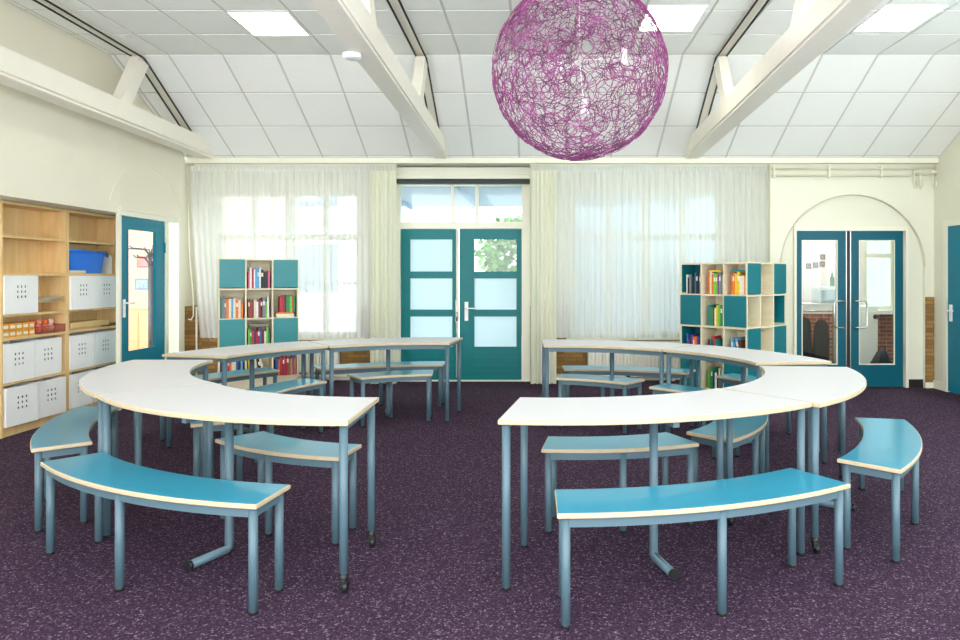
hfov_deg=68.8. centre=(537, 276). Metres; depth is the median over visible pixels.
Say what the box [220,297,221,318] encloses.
book
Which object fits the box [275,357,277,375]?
book
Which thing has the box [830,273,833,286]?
bottle
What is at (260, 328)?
book
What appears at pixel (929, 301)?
trim
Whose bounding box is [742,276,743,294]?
book
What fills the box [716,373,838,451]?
bench
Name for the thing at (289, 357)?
book
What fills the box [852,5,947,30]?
recessed light
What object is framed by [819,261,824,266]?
photo
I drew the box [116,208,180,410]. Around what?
door frame
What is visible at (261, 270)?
book
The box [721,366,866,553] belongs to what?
table
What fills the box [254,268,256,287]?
book
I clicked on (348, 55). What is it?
smoke detector
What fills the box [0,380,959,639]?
floor
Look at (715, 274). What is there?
book
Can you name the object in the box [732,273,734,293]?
book
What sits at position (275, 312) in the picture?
book
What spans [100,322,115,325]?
folder
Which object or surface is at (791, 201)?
wall
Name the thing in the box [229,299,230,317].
book
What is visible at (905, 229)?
trim
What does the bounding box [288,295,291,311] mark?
book
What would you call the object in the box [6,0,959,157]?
ceiling
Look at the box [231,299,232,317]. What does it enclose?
book
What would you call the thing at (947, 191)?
wall
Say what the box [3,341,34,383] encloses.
storage box
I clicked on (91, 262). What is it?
tub
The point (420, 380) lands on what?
trim
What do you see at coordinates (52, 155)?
wall
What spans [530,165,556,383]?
drape
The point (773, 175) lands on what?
pipe
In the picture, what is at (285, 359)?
book
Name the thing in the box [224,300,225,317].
book
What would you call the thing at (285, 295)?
book
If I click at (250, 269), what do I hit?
book
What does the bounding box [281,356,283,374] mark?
book
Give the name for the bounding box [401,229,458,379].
door
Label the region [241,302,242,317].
book
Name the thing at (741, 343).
book
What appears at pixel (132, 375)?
table
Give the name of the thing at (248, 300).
book
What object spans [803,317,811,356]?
coat
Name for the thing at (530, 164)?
rail
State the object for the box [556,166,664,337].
sheer curtain
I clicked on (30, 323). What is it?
box
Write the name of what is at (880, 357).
bag
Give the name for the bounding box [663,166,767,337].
sheer curtain
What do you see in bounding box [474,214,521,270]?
tree
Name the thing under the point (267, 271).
book
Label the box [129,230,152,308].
wall
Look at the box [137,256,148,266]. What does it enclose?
poster
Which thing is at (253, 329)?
book
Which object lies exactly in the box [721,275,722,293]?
book
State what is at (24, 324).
box
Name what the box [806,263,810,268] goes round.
photo
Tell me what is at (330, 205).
sheer curtain
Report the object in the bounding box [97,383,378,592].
table
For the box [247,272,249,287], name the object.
book
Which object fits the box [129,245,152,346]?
coat stand
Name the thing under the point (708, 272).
book
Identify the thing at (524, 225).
door frame
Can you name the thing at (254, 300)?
book
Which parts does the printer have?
lid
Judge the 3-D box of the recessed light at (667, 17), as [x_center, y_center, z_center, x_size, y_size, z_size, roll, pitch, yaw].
[1.161,-2.236,6.065,0.499,0.013,0.591,0,0,0]
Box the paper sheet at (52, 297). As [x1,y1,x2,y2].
[38,295,63,300]
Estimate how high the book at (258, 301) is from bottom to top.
0.210 m
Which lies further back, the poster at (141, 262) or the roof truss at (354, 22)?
the poster at (141, 262)
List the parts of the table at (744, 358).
leg, leg, frame, pedestal leg, leg, leg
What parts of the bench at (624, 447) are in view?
leg, leg, seat, frame, leg, leg, leg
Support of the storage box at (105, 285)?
on the shelf unit at (85, 230)
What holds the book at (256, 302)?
in the bookcase at (231, 272)
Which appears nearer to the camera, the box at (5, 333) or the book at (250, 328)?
the box at (5, 333)
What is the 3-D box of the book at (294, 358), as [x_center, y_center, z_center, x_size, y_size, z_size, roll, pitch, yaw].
[-2.954,1.087,8.474,0.018,0.185,0.200,0,0,-26]
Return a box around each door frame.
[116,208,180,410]
[397,184,529,379]
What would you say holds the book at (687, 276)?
in the bookcase at (759, 317)
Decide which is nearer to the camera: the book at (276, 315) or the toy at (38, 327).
the toy at (38, 327)
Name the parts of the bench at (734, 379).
leg, frame, seat, leg, leg, leg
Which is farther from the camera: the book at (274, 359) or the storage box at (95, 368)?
the book at (274, 359)
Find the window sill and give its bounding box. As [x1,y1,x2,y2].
[299,338,364,339]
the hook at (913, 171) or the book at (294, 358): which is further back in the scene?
the hook at (913, 171)
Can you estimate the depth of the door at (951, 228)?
8.32 m
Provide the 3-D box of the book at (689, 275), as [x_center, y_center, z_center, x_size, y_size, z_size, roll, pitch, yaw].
[1.798,0.090,7.966,0.192,0.208,0.027,0,0,-43]
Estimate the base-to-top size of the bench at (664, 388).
0.462 m
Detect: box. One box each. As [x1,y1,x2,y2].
[3,276,37,314]
[3,323,15,330]
[3,324,7,330]
[3,331,8,337]
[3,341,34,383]
[3,382,38,427]
[6,322,27,328]
[9,330,14,337]
[10,337,61,376]
[15,329,21,336]
[16,323,21,329]
[17,321,33,328]
[22,329,27,335]
[23,376,65,418]
[28,328,34,334]
[69,270,85,272]
[69,276,95,309]
[69,319,108,328]
[69,333,93,369]
[69,370,93,408]
[76,330,115,364]
[85,365,108,401]
[96,276,115,307]
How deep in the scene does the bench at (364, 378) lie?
6.62 m
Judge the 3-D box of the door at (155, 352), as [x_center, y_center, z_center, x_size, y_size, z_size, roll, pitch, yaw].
[-4.325,0.375,7.695,0.100,2.011,0.871,0,0,0]
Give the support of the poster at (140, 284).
attached to the wall at (137, 239)
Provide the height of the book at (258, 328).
0.219 m
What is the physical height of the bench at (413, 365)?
0.462 m
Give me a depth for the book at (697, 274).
7.84 m
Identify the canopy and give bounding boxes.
[402,186,521,209]
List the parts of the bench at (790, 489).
leg, leg, seat, frame, leg, leg, leg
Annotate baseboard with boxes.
[298,374,679,379]
[909,379,922,386]
[925,380,942,390]
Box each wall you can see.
[0,0,196,352]
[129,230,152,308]
[185,183,679,375]
[474,242,516,270]
[767,164,933,387]
[803,241,892,363]
[934,133,959,381]
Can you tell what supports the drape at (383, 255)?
hanging from the rail at (194, 164)
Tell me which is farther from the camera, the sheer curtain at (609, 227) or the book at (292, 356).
the sheer curtain at (609, 227)
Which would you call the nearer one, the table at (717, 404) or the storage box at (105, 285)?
the table at (717, 404)
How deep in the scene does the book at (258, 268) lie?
8.21 m
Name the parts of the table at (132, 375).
leg, leg, pedestal leg, frame, leg, leg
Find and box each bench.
[30,405,120,532]
[40,452,290,615]
[160,367,279,440]
[190,420,258,480]
[215,431,361,545]
[243,378,326,433]
[314,361,444,407]
[347,370,432,427]
[541,432,698,533]
[555,468,849,629]
[556,374,644,434]
[562,365,695,397]
[649,383,739,458]
[686,415,767,482]
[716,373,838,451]
[837,417,921,563]
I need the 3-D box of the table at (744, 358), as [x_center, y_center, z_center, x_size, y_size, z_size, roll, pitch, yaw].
[1.644,1.009,5.697,0.691,0.762,1.450,0,0,-29]
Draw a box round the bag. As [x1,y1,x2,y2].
[870,346,892,363]
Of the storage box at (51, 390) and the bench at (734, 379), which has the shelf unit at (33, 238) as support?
the storage box at (51, 390)
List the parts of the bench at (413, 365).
leg, seat, frame, leg, leg, leg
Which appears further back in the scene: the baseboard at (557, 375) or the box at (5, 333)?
the baseboard at (557, 375)
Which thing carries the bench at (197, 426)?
on the floor
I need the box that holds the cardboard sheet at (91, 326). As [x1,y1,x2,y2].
[69,326,100,330]
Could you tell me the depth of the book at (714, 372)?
7.67 m
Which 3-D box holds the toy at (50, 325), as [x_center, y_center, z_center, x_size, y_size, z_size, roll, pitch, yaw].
[-4.685,0.465,6.706,0.080,0.128,0.078,0,0,0]
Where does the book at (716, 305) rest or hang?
in the bookcase at (759, 317)
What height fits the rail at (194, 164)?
0.024 m
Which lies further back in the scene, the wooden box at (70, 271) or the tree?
the tree
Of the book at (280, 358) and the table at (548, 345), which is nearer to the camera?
the table at (548, 345)
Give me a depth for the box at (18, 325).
6.19 m
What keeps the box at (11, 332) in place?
on the shelf unit at (33, 238)
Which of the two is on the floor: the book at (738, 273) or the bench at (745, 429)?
the bench at (745, 429)
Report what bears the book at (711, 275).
in the bookcase at (759, 317)
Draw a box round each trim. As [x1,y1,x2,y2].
[185,157,938,166]
[420,380,529,380]
[793,226,908,387]
[925,297,933,381]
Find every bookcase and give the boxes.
[217,258,298,389]
[680,262,785,388]
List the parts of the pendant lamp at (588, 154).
bulb, cord, lamp arm, bulb, lamp arm, bulb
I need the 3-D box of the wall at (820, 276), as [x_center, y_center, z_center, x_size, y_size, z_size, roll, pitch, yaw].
[5.200,-0.060,11.075,4.401,2.901,0.151,0,0,0]
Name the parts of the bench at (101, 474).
leg, leg, leg, frame, seat, leg, leg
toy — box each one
[34,319,41,332]
[41,319,47,331]
[46,318,53,330]
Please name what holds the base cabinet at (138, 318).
on the floor
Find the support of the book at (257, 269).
in the bookcase at (231, 272)
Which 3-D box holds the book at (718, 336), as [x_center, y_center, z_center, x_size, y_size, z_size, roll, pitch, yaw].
[2.001,0.774,7.711,0.153,0.236,0.073,0,0,-43]
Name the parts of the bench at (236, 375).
leg, seat, frame, leg, leg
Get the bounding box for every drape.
[369,165,396,383]
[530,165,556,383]
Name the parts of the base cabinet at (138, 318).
door, door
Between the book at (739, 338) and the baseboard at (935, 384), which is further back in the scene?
the baseboard at (935, 384)
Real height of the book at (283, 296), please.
0.200 m
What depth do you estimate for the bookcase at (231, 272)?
8.29 m
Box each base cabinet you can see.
[129,309,147,350]
[860,305,877,363]
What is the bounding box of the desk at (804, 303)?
[803,302,835,363]
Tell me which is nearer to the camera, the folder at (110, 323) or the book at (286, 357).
the folder at (110, 323)
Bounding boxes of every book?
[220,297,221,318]
[222,297,223,318]
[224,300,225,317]
[226,299,228,317]
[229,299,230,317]
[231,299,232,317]
[233,297,235,317]
[236,299,237,317]
[238,300,240,317]
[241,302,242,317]
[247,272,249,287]
[247,299,249,317]
[247,327,249,344]
[249,268,251,287]
[249,323,266,325]
[250,301,251,317]
[250,328,251,344]
[251,300,253,317]
[252,268,253,287]
[253,299,255,317]
[253,329,255,343]
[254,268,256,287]
[256,302,257,317]
[257,269,258,287]
[257,299,259,317]
[257,327,259,343]
[258,268,260,287]
[259,298,261,317]
[260,328,261,343]
[261,270,262,287]
[261,297,264,317]
[263,271,264,287]
[265,272,267,287]
[265,301,266,316]
[265,326,267,342]
[266,296,268,316]
[267,271,269,287]
[273,358,275,368]
[275,312,292,313]
[275,313,293,316]
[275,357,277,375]
[278,296,281,311]
[278,357,281,374]
[278,358,279,375]
[281,295,284,311]
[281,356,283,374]
[284,358,286,374]
[285,295,287,311]
[285,355,288,374]
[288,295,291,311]
[288,296,289,311]
[289,357,291,374]
[291,295,293,311]
[291,355,293,374]
[294,358,295,374]
[686,275,688,292]
[686,333,697,343]
[689,275,690,293]
[692,277,694,293]
[696,273,698,293]
[708,272,709,293]
[708,304,718,325]
[709,370,710,388]
[710,272,718,293]
[710,307,715,325]
[711,275,712,293]
[711,366,720,388]
[712,335,721,345]
[713,274,714,293]
[713,371,716,388]
[714,308,715,325]
[714,338,722,345]
[715,274,716,293]
[716,305,717,325]
[717,274,718,293]
[717,370,718,387]
[718,305,719,325]
[719,273,722,293]
[720,305,722,325]
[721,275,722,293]
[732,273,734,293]
[735,273,736,294]
[735,337,744,347]
[737,272,744,294]
[737,340,744,347]
[739,276,741,294]
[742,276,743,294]
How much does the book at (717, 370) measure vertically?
0.209 m
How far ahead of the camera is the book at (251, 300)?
8.18 m
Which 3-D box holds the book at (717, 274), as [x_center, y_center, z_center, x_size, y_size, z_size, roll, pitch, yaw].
[2.037,0.085,7.691,0.168,0.221,0.020,0,0,-43]
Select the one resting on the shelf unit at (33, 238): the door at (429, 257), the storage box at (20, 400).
the storage box at (20, 400)
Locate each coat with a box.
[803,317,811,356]
[812,314,828,360]
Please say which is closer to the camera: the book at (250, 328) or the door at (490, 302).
the book at (250, 328)
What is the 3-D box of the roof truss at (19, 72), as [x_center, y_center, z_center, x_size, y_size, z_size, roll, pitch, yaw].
[-3.910,-1.844,4.000,0.192,0.788,9.212,0,0,-2]
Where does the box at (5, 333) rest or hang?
on the shelf unit at (33, 238)
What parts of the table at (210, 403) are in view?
leg, leg, pedestal leg, frame, leg, leg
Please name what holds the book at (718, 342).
in the bookcase at (759, 317)
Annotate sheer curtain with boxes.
[190,166,290,337]
[291,166,369,337]
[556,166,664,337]
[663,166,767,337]
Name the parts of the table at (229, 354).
leg, leg, pedestal leg, frame, leg, leg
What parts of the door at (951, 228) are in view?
handle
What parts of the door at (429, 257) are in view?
pane, pane, pane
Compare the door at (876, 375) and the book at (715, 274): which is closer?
the book at (715, 274)
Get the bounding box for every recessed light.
[227,12,309,35]
[637,5,707,31]
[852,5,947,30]
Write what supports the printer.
on the desk at (804, 303)
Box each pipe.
[196,307,196,374]
[771,165,935,177]
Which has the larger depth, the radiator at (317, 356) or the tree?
the tree
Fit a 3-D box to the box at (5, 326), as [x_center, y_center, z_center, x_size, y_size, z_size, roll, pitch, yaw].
[-4.674,0.443,6.037,0.162,0.060,0.075,0,0,0]
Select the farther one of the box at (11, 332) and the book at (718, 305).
the book at (718, 305)
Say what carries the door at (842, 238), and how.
attached to the trim at (905, 229)
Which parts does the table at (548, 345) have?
leg, leg, frame, pedestal leg, leg, leg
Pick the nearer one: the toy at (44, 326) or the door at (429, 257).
the toy at (44, 326)
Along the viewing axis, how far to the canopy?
11.64 m
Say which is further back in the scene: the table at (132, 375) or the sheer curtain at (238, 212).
the sheer curtain at (238, 212)
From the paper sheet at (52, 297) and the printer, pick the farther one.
the printer
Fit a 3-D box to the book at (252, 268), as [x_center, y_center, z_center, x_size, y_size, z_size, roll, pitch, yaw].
[-3.376,0.023,8.267,0.018,0.231,0.192,0,0,-26]
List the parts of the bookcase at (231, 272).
door, door, door, door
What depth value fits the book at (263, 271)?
8.24 m
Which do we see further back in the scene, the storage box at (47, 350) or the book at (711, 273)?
the book at (711, 273)
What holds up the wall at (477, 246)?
on the ground
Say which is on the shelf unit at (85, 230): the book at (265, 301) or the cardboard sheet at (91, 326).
the cardboard sheet at (91, 326)
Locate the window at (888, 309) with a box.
[864,241,892,313]
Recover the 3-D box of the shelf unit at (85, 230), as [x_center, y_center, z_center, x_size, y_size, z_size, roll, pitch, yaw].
[-4.708,0.370,7.240,0.248,2.041,0.850,0,0,0]
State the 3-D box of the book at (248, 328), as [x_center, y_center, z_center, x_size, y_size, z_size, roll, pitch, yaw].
[-3.407,0.721,8.233,0.017,0.224,0.168,0,0,-26]
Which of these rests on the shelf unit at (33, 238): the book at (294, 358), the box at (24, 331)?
the box at (24, 331)
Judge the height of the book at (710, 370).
0.198 m
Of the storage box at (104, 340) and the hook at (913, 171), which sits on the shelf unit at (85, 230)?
the storage box at (104, 340)
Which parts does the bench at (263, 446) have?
leg, leg, leg, seat, frame, leg, leg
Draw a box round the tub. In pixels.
[69,249,107,273]
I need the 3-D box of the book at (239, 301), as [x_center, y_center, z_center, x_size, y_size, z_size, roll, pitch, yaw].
[-3.498,0.381,8.191,0.022,0.210,0.179,0,0,-26]
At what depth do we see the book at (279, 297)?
8.33 m
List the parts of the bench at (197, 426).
leg, leg, seat, frame, leg, leg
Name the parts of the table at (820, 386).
leg, leg, leg, pedestal leg, leg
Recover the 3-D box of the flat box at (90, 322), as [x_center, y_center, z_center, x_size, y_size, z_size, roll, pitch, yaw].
[-4.683,0.488,7.171,0.204,0.056,0.610,0,0,0]
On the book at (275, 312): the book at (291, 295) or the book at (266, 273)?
the book at (291, 295)
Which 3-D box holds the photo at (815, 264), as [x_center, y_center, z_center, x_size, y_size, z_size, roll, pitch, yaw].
[4.380,-0.178,10.993,0.081,0.081,0.013,0,0,0]
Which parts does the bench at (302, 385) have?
leg, seat, frame, leg, leg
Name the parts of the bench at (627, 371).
leg, frame, seat, leg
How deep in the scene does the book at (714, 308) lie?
7.66 m
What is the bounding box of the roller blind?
[396,167,529,183]
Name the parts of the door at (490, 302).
handle, pane, pane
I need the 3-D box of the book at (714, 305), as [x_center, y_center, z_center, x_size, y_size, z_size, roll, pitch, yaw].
[1.963,0.429,7.774,0.177,0.228,0.024,0,0,-43]
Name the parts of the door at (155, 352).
handle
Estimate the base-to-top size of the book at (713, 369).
0.232 m
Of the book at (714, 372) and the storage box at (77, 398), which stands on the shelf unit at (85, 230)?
the storage box at (77, 398)
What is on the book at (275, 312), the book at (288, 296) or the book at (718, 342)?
the book at (288, 296)
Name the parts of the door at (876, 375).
handle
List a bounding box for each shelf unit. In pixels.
[0,200,66,438]
[67,210,115,410]
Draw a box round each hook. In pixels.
[912,170,924,188]
[931,170,936,188]
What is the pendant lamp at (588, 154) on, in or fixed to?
hanging from the ceiling
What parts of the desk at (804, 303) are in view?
leg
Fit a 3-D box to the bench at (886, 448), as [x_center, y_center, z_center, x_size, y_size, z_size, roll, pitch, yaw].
[1.977,1.159,3.986,0.386,0.462,1.347,0,0,28]
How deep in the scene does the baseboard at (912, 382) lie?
8.73 m
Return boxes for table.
[79,360,213,477]
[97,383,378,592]
[162,341,327,447]
[308,337,462,428]
[498,388,811,590]
[541,339,695,432]
[663,345,831,465]
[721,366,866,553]
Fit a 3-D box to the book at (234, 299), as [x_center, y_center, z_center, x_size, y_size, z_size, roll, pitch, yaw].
[-3.547,0.366,8.167,0.023,0.240,0.180,0,0,-26]
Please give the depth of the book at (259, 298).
8.22 m
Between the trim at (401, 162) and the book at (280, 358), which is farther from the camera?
the trim at (401, 162)
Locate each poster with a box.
[135,279,147,289]
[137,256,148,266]
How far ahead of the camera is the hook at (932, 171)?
8.64 m
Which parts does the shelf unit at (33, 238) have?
insert shelf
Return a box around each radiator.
[298,350,347,379]
[588,341,679,380]
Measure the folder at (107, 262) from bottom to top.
0.200 m
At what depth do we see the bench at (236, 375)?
6.66 m
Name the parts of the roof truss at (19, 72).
suspension rod, rafter casing, suspension rod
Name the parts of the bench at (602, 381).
leg, leg, seat, frame, leg, leg, leg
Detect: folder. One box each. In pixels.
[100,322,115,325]
[101,255,111,273]
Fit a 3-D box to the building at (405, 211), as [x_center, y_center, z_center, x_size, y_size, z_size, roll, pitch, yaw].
[-11.250,-1.585,25.975,11.500,6.050,8.051,0,0,0]
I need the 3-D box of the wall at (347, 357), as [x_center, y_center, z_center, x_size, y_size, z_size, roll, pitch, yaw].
[-0.800,-0.005,9.270,7.601,2.791,0.581,0,0,0]
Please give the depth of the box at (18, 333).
6.18 m
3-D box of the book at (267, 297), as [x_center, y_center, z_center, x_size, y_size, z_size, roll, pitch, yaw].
[-3.223,0.364,8.334,0.019,0.243,0.193,0,0,-26]
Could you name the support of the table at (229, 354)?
on the floor
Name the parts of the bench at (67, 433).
leg, leg, seat, frame, leg, leg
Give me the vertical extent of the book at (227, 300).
0.227 m
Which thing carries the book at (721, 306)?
in the bookcase at (759, 317)
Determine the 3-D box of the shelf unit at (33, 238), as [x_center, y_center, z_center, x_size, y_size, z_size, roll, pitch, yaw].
[-4.708,0.370,6.391,0.248,2.041,0.843,0,0,0]
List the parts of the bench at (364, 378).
leg, leg, frame, seat, leg, leg, leg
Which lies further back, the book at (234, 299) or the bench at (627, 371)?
the book at (234, 299)
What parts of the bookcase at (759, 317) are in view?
door, door, door, door, door, door, door, door, door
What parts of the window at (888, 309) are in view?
sill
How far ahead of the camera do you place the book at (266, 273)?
8.25 m
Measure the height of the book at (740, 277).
0.197 m
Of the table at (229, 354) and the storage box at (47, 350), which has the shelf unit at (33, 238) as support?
the storage box at (47, 350)
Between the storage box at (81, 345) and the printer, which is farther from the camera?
the printer
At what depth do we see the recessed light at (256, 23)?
6.17 m
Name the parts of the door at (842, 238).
handle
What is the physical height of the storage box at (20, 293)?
0.334 m
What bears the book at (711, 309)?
in the bookcase at (759, 317)
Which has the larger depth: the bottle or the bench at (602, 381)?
the bottle
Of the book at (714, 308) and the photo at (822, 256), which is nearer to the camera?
the book at (714, 308)
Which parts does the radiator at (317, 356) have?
panel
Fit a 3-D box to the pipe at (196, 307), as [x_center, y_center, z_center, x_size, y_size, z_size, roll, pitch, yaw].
[-4.364,0.890,8.940,0.022,1.000,0.022,0,0,23]
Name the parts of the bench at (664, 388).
frame, seat, leg, leg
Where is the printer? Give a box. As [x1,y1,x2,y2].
[812,286,835,302]
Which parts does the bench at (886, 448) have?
leg, leg, seat, frame, leg, leg, leg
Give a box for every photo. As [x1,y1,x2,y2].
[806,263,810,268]
[813,262,817,267]
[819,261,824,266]
[820,254,824,259]
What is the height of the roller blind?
0.201 m
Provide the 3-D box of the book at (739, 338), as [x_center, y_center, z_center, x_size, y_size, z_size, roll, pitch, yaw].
[2.211,0.774,7.520,0.198,0.236,0.076,0,0,-43]
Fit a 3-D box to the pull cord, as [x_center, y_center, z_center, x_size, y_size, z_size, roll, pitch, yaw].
[-4.308,-0.412,8.665,0.090,1.917,0.026,0,0,0]
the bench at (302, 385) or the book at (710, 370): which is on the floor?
the bench at (302, 385)
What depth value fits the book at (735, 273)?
7.48 m
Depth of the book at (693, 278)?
7.86 m
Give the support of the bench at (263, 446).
on the floor
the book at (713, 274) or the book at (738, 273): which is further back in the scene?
the book at (713, 274)
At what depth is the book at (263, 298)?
8.23 m
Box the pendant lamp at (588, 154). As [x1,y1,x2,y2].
[491,0,668,160]
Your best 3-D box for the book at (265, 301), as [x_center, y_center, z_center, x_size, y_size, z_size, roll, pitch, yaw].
[-3.243,0.393,8.329,0.018,0.186,0.190,0,0,-26]
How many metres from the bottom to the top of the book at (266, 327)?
0.234 m
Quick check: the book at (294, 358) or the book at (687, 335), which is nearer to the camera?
the book at (687, 335)
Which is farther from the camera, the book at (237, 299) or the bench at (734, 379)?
the book at (237, 299)
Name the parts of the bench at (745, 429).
leg, leg, seat, frame, leg, leg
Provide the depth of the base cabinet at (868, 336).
10.44 m
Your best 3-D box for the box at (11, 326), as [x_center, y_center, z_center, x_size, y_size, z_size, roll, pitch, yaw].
[-4.674,0.443,6.115,0.162,0.060,0.075,0,0,0]
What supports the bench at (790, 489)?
on the floor
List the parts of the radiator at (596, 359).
panel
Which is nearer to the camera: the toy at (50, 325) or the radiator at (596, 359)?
the toy at (50, 325)
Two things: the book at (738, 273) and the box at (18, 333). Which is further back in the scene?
the book at (738, 273)
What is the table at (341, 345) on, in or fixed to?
on the floor
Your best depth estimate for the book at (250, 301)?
8.17 m
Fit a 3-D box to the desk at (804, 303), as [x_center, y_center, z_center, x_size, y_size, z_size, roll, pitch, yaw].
[3.885,0.886,10.000,1.071,1.009,0.601,0,0,0]
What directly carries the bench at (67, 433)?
on the floor
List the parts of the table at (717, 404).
leg, leg, frame, pedestal leg, leg, leg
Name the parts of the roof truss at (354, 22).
suspension rod, rafter casing, suspension rod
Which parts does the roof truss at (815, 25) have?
suspension rod, rafter casing, suspension rod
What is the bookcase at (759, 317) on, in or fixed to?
on the floor
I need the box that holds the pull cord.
[186,166,193,319]
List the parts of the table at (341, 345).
leg, leg, pedestal leg, frame, leg, leg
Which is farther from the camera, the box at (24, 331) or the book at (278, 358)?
the book at (278, 358)
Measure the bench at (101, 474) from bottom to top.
0.462 m
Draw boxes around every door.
[122,216,165,361]
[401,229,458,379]
[459,229,521,379]
[797,231,849,367]
[850,231,902,386]
[943,219,959,393]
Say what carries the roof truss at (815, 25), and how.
attached to the ceiling
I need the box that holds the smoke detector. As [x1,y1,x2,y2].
[342,51,360,60]
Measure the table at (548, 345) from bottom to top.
0.762 m
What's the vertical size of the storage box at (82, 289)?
0.334 m
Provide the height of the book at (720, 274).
0.234 m
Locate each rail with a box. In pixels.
[194,164,396,165]
[530,164,767,165]
[803,310,835,311]
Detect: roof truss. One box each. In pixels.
[0,0,213,158]
[309,0,447,158]
[685,0,882,158]
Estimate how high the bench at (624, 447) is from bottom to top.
0.462 m
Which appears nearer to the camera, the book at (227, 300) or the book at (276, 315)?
the book at (227, 300)
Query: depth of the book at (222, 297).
8.03 m
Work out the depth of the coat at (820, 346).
9.52 m
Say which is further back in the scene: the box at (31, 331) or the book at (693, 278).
the book at (693, 278)
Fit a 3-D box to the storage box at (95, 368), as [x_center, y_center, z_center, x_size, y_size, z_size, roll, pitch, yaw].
[-4.697,1.136,7.423,0.232,0.336,0.363,0,0,0]

